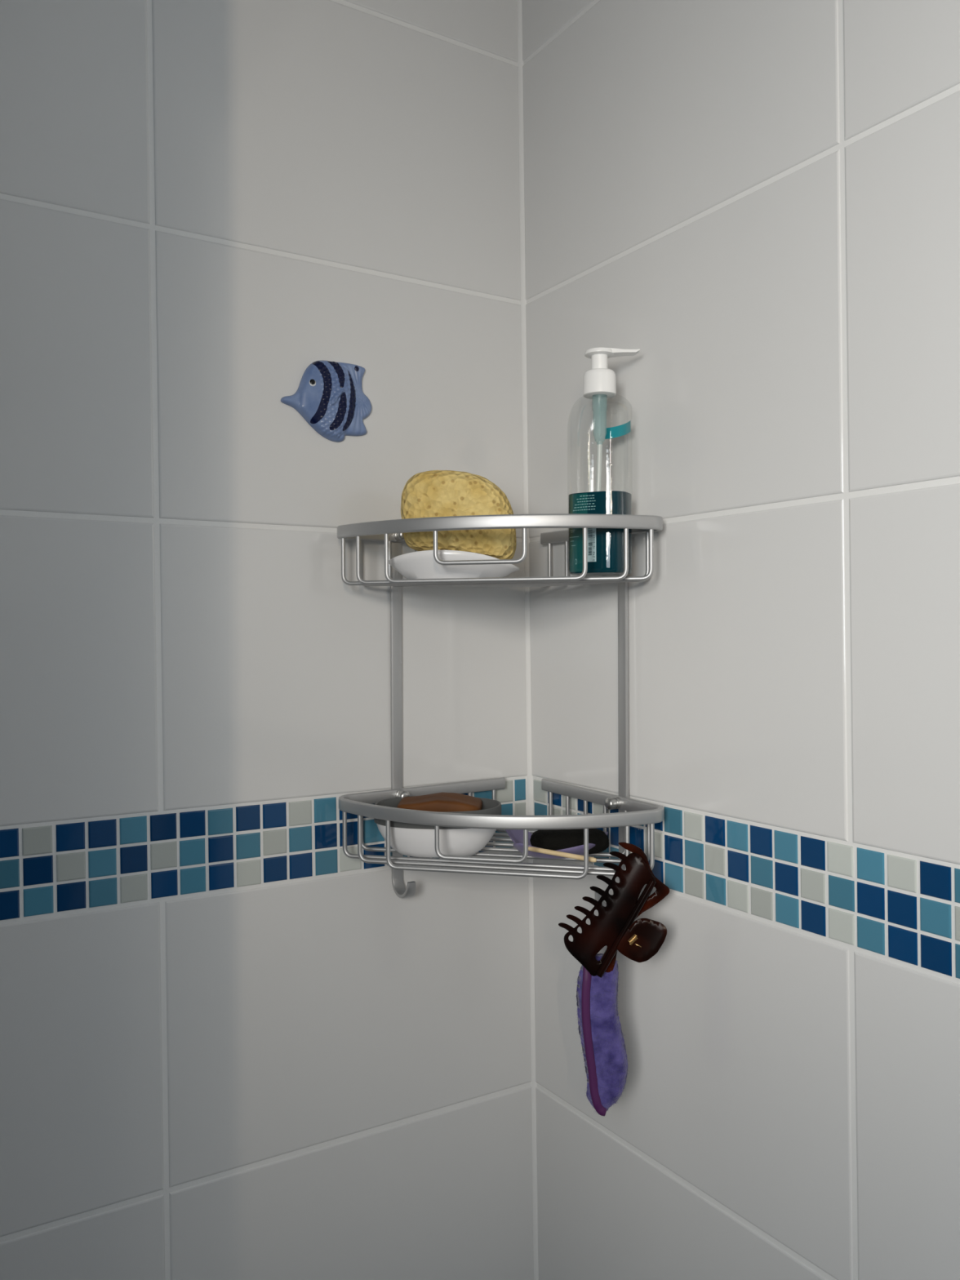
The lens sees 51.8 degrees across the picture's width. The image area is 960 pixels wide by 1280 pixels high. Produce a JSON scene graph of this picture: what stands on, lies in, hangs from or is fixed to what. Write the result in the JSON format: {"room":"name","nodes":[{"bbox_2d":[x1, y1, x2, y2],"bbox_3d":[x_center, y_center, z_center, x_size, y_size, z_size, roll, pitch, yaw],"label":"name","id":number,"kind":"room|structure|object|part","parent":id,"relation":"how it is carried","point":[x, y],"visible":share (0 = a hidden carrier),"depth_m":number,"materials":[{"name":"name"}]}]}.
{"room":"bathroom","nodes":[
{"label":"bathroom","id":0,"kind":"room"},
{"bbox_2d":[0,0,533,1279],"bbox_3d":[-0.912,0.189,0.496,2.303,2.440,0.079,-1,1,-32],"label":"wall","id":1,"kind":"structure","parent":0,"point":[231,1048],"depth_m":0.89,"materials":[{"name":"white tile"}]},
{"bbox_2d":[280,360,372,442],"bbox_3d":[-0.141,-0.226,0.927,0.092,0.076,0.014,-1,1,-32],"label":"fish decoration","id":2,"kind":"object","parent":1,"relation":"attached to","point":[330,396],"visible":1,"depth_m":0.93,"materials":[{"name":"blue ceramic"}]},
{"bbox_2d":[337,513,663,906],"bbox_3d":[0.016,0.070,0.895,0.231,0.357,0.241,-1,1,-32],"label":"corner shelf","id":3,"kind":"object","parent":1,"relation":"attached to","point":[631,812],"visible":0.81,"depth_m":0.88,"materials":[{"name":"grey metal"}]},
{"bbox_2d":[373,797,501,857],"bbox_3d":[-0.039,0.174,0.916,0.118,0.046,0.080,0,0,4],"label":"bowl","id":4,"kind":"object","parent":3,"relation":"on","point":[415,840],"visible":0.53,"depth_m":0.89,"materials":[{"name":"white ceramic"}]},
{"bbox_3d":[-0.039,0.180,0.917,0.116,0.034,0.079,0,0,4],"label":"dish","id":5,"kind":"part","parent":4,"relation":"part of","materials":[{"name":"white ceramic"}]},
{"bbox_2d":[373,797,501,829],"bbox_3d":[-0.039,0.160,0.916,0.118,0.017,0.080,0,0,7],"label":"tray","id":6,"kind":"object","parent":4,"relation":"on","point":[490,806],"depth_m":0.89,"materials":[{"name":"wood"}]},
{"bbox_2d":[396,792,482,811],"bbox_3d":[-0.038,0.154,0.929,0.078,0.019,0.048,0,0,4],"label":"soap bar","id":7,"kind":"object","parent":4,"relation":"on","point":[439,802],"visible":0.65,"depth_m":0.91,"materials":[{"name":"orange wax"}]},
{"bbox_2d":[388,550,519,578],"bbox_3d":[-0.024,-0.068,0.906,0.110,0.026,0.093,-1,1,-32],"label":"soap dish","id":8,"kind":"object","parent":3,"relation":"on","point":[419,564],"visible":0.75,"depth_m":0.88,"materials":[{"name":"white ceramic"}]},
{"bbox_2d":[400,470,516,559],"bbox_3d":[-0.020,-0.114,0.911,0.106,0.084,0.056,0,0,0],"label":"sponge","id":9,"kind":"object","parent":8,"relation":"in","point":[432,493],"visible":0.74,"depth_m":0.89,"materials":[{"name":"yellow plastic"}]},
{"bbox_2d":[505,829,608,858],"bbox_3d":[0.071,0.181,0.904,0.094,0.031,0.085,-1,1,-32],"label":"dish","id":10,"kind":"object","parent":3,"relation":"on","point":[516,835],"visible":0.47,"depth_m":0.88,"materials":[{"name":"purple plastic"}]},
{"bbox_2d":[528,846,596,862],"bbox_3d":[0.071,0.186,0.856,0.066,0.007,0.004,0,1,30],"label":"wooden stick","id":11,"kind":"object","parent":10,"relation":"on","point":[552,852],"visible":0.84,"depth_m":0.85,"materials":[{"name":"brown wood"}]},
{"bbox_2d":[529,828,608,854],"bbox_3d":[0.081,0.183,0.900,0.072,0.024,0.044,0,0,0],"label":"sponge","id":12,"kind":"object","parent":10,"relation":"in","point":[549,839],"visible":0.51,"depth_m":0.88,"materials":[{"name":"black"}]},
{"bbox_2d":[568,346,639,576],"bbox_3d":[0.110,-0.157,0.877,0.062,0.201,0.045,0,0,25],"label":"pump bottle","id":13,"kind":"object","parent":3,"relation":"on","point":[605,545],"visible":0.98,"depth_m":0.86,"materials":[{"name":"clear plastic"}]},
{"bbox_2d":[569,494,595,564],"bbox_3d":[0.090,-0.096,0.866,0.010,0.060,0.025,-1,1,-32],"label":"print","id":14,"kind":"object","parent":13,"relation":"attached to","point":[579,504],"depth_m":0.86,"materials":[{"name":"teal"}]},
{"bbox_2d":[588,528,595,560],"bbox_3d":[0.097,-0.085,0.859,0.006,0.032,0.001,0,0,26],"label":"print","id":15,"kind":"object","parent":13,"relation":"attached to","point":[591,531],"depth_m":0.86,"materials":[{"name":"white paper"}]},
{"bbox_3d":[0.106,-0.246,0.878,0.015,0.016,0.015,-1,1,-32],"label":"pump stem","id":16,"kind":"part","parent":13,"relation":"part of","materials":[{"name":"white plastic"}]},
{"bbox_2d":[558,842,669,977],"bbox_3d":[0.113,0.227,0.835,0.094,0.112,0.025,0,0,6],"label":"hair claw","id":17,"kind":"object","parent":3,"relation":"hanging from","point":[615,926],"visible":1,"depth_m":0.83,"materials":[{"name":"brown plastic"}]},
{"bbox_2d":[575,952,628,1115],"bbox_3d":[0.105,0.337,0.847,0.048,0.141,0.021,0,0,-2],"label":"headband","id":18,"kind":"object","parent":17,"relation":"hanging from","point":[600,1031],"visible":1,"depth_m":0.84,"materials":[{"name":"purple fabric"}]},
{"bbox_2d":[521,0,959,1279],"bbox_3d":[0.401,0.183,0.559,0.074,2.440,1.225,-1,1,-32],"label":"wall","id":19,"kind":"structure","parent":0,"point":[758,200],"depth_m":0.78,"materials":[{"name":"white tile"}]},
{"bbox_2d":[517,0,538,1279],"bbox_3d":[0.055,0.180,1.058,0.027,2.440,0.032,-1,1,-32],"label":"trim","id":20,"kind":"structure","parent":19,"relation":"attached to","point":[520,63],"depth_m":1.05,"materials":[{"name":"silver metal"}]}
]}

